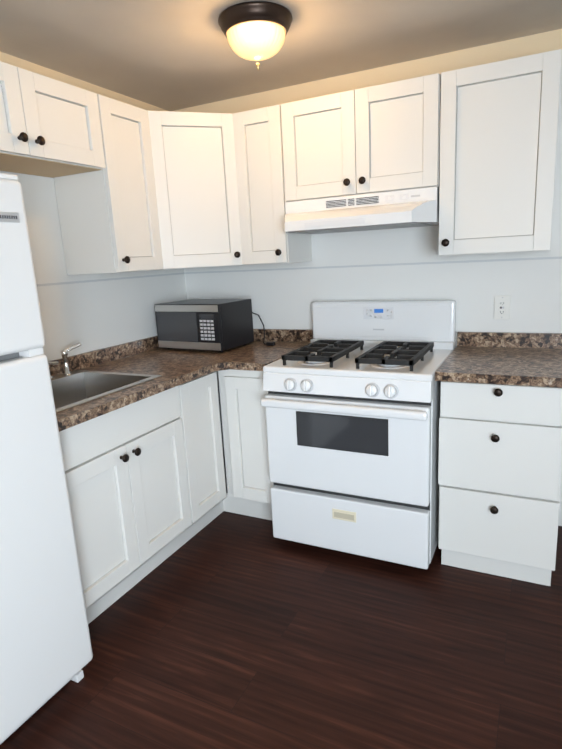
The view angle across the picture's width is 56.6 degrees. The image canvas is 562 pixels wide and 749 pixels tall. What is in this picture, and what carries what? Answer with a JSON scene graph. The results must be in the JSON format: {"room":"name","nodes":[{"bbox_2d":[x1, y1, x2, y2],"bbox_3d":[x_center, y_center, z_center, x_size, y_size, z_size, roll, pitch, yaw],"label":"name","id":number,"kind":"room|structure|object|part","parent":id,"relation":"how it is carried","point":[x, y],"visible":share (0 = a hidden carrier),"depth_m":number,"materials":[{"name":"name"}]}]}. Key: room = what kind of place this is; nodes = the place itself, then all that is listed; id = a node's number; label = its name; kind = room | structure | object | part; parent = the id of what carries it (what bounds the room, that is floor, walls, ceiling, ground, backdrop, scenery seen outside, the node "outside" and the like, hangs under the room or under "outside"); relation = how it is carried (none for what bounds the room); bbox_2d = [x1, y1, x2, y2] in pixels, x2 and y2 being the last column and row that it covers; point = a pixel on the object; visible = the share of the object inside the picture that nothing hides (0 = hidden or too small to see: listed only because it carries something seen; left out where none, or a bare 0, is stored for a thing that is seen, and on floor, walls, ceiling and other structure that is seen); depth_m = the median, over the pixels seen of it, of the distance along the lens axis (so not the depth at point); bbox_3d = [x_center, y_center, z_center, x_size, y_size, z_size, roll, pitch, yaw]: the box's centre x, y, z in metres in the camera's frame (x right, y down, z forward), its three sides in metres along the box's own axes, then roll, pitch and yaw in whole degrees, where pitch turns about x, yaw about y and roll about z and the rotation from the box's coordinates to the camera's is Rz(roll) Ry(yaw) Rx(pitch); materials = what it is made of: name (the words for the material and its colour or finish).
{"room":"kitchen","nodes":[
{"label":"kitchen","id":0,"kind":"room"},
{"bbox_2d":[0,52,186,360],"bbox_3d":[-1.569,0.002,1.548,0.100,2.280,4.400,3,14,26],"label":"wall","id":1,"kind":"structure","parent":0,"point":[91,316],"depth_m":2.56,"materials":[{"name":"paint"}]},
{"bbox_2d":[0,61,104,177],"bbox_3d":[-1.059,-0.955,1.947,0.359,0.302,0.762,3,14,26],"label":"upper cabinet","id":2,"kind":"object","parent":1,"relation":"attached to","point":[50,127],"visible":1,"depth_m":2.00,"materials":[{"name":"white paint"}]},
{"bbox_2d":[54,94,163,274],"bbox_3d":[-0.808,-0.861,2.470,0.359,0.740,0.322,3,14,26],"label":"upper cabinet","id":3,"kind":"object","parent":1,"relation":"attached to","point":[108,218],"visible":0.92,"depth_m":2.38,"materials":[{"name":"white paint"}]},
{"bbox_2d":[36,272,185,286],"bbox_3d":[-1.313,-0.293,1.919,0.004,0.010,3.200,3,14,26],"label":"trim","id":4,"kind":"structure","parent":1,"relation":"attached to","point":[60,283],"depth_m":2.71,"materials":[{"name":"grey paint"}]},
{"bbox_2d":[0,511,561,748],"bbox_3d":[0.060,1.232,1.036,3.600,0.060,4.400,3,14,26],"label":"floor","id":5,"kind":"structure","parent":0,"point":[225,630],"depth_m":1.86,"materials":[{"name":"brown wood"}]},
{"bbox_2d":[0,173,92,743],"bbox_3d":[-1.140,0.315,1.462,0.708,1.664,0.760,3,14,26],"label":"fridge","id":6,"kind":"object","parent":5,"relation":"on","point":[46,654],"visible":1,"depth_m":1.54,"materials":[{"name":"white painted metal"},{"name":"grey plastic"}]},
{"bbox_2d":[59,381,206,623],"bbox_3d":[-0.849,0.521,2.276,0.597,0.876,0.799,3,14,26],"label":"base cabinet","id":7,"kind":"object","parent":5,"relation":"on","point":[155,481],"depth_m":2.12,"materials":[{"name":"white wood"}]},
{"bbox_2d":[48,329,271,431],"bbox_3d":[-0.644,-0.027,2.528,0.690,0.311,1.662,3,14,26],"label":"countertop","id":8,"kind":"structure","parent":7,"relation":"on","point":[87,386],"depth_m":2.44,"materials":[{"name":"laminate"}]},
{"bbox_2d":[48,342,80,379],"bbox_3d":[-1.014,-0.035,2.268,0.174,0.142,0.423,3,14,26],"label":"faucet","id":9,"kind":"object","parent":8,"relation":"on","point":[67,375],"depth_m":2.41,"materials":[{"name":"silver metal"}]},
{"bbox_2d":[51,370,160,412],"bbox_3d":[-0.898,0.142,2.160,0.524,0.169,0.639,3,14,26],"label":"basin","id":10,"kind":"object","parent":8,"relation":"in","point":[72,389],"depth_m":2.39,"materials":[{"name":"silver metal"}]},
{"bbox_2d":[154,299,274,351],"bbox_3d":[-0.368,-0.284,2.966,0.622,0.262,0.355,3,14,26],"label":"microwave","id":11,"kind":"object","parent":8,"relation":"on","point":[220,325],"visible":1,"depth_m":2.87,"materials":[{"name":"black plastic"}]},
{"bbox_3d":[-0.103,-0.266,2.991,0.167,0.188,0.088,3,14,26],"label":"cord","id":12,"kind":"part","parent":11,"relation":"part of","materials":[{"name":"black plastic"}]},
{"bbox_2d":[211,369,273,519],"bbox_3d":[-0.037,0.333,2.922,0.316,0.876,0.598,3,14,26],"label":"base cabinet","id":13,"kind":"object","parent":5,"relation":"on","point":[244,478],"depth_m":2.67,"materials":[{"name":"white wood"}]},
{"bbox_2d":[228,329,312,370],"bbox_3d":[-0.033,-0.140,2.777,0.233,0.108,0.642,3,14,26],"label":"countertop","id":14,"kind":"structure","parent":13,"relation":"on","point":[252,356],"depth_m":2.88,"materials":[{"name":"laminate"}]},
{"bbox_2d":[261,300,456,568],"bbox_3d":[0.407,0.246,2.580,0.768,1.150,0.723,3,14,26],"label":"range","id":15,"kind":"object","parent":5,"relation":"on","point":[350,402],"visible":1,"depth_m":2.34,"materials":[{"name":"white metal"}]},
{"bbox_2d":[438,381,561,585],"bbox_3d":[1.009,0.398,2.388,0.464,0.876,0.638,3,14,26],"label":"base cabinet","id":16,"kind":"object","parent":5,"relation":"on","point":[500,465],"visible":1,"depth_m":2.13,"materials":[{"name":"white paint"}]},
{"bbox_2d":[435,332,561,387],"bbox_3d":[0.997,-0.082,2.277,0.518,0.108,0.632,3,14,26],"label":"countertop","id":17,"kind":"structure","parent":16,"relation":"on","point":[504,358],"depth_m":2.27,"materials":[{"name":"laminate"}]},
{"bbox_2d":[0,0,561,110],"bbox_3d":[-0.059,-1.048,0.523,3.600,0.060,4.400,3,14,26],"label":"ceiling","id":18,"kind":"structure","parent":0,"point":[170,55],"depth_m":2.15,"materials":[{"name":"paint"}]},
{"bbox_2d":[218,1,292,69],"bbox_3d":[-0.092,-1.251,1.981,0.280,0.177,0.280,3,14,26],"label":"ceiling light","id":19,"kind":"object","parent":18,"relation":"attached to","point":[255,30],"visible":1,"depth_m":1.89,"materials":[{"name":"white glass"}]},
{"bbox_3d":[-0.092,-1.245,1.982,0.223,0.096,0.223,3,14,26],"label":"glass","id":20,"kind":"part","parent":19,"relation":"part of","materials":[{"name":"beige glass"}]},
{"bbox_2d":[174,29,561,525],"bbox_3d":[0.945,-0.379,2.652,3.600,2.280,0.100,3,14,26],"label":"wall","id":21,"kind":"structure","parent":0,"point":[283,299],"depth_m":2.67,"materials":[{"name":"paint"}]},
{"bbox_2d":[148,111,241,269],"bbox_3d":[-0.486,-0.956,2.814,0.625,0.740,0.618,3,14,26],"label":"upper cabinet","id":22,"kind":"object","parent":21,"relation":"attached to","point":[194,163],"visible":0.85,"depth_m":2.61,"materials":[{"name":"white paint"}]},
{"bbox_2d":[233,105,311,264],"bbox_3d":[-0.043,-0.962,2.737,0.267,0.740,0.359,3,14,26],"label":"upper cabinet","id":23,"kind":"object","parent":21,"relation":"attached to","point":[266,238],"visible":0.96,"depth_m":2.62,"materials":[{"name":"white paint"}]},
{"bbox_2d":[281,73,440,201],"bbox_3d":[0.400,-1.079,2.485,0.733,0.445,0.359,3,14,26],"label":"upper cabinet","id":24,"kind":"object","parent":21,"relation":"attached to","point":[377,138],"visible":0.98,"depth_m":2.34,"materials":[{"name":"white paint"}]},
{"bbox_2d":[285,187,438,233],"bbox_3d":[0.385,-0.771,2.489,0.726,0.150,0.498,3,14,26],"label":"range hood","id":25,"kind":"object","parent":21,"relation":"attached to","point":[419,207],"visible":0.98,"depth_m":2.32,"materials":[{"name":"white metal"}]},
{"bbox_2d":[186,256,561,273],"bbox_3d":[0.395,-0.585,2.819,2.185,0.010,0.004,3,14,26],"label":"trim","id":26,"kind":"structure","parent":21,"relation":"attached to","point":[443,262],"depth_m":2.73,"materials":[{"name":"grey paint"}]},
{"bbox_2d":[439,49,561,255],"bbox_3d":[0.938,-0.905,2.257,0.445,0.740,0.359,3,14,26],"label":"upper cabinet","id":27,"kind":"object","parent":21,"relation":"attached to","point":[499,120],"visible":1,"depth_m":2.13,"materials":[{"name":"white paint"}]},
{"bbox_2d":[494,295,510,318],"bbox_3d":[1.075,-0.326,2.536,0.072,0.116,0.010,3,14,26],"label":"electrical outlet plate","id":28,"kind":"object","parent":21,"relation":"attached to","point":[501,306],"visible":1,"depth_m":2.53,"materials":[{"name":"white plastic"}]}
]}

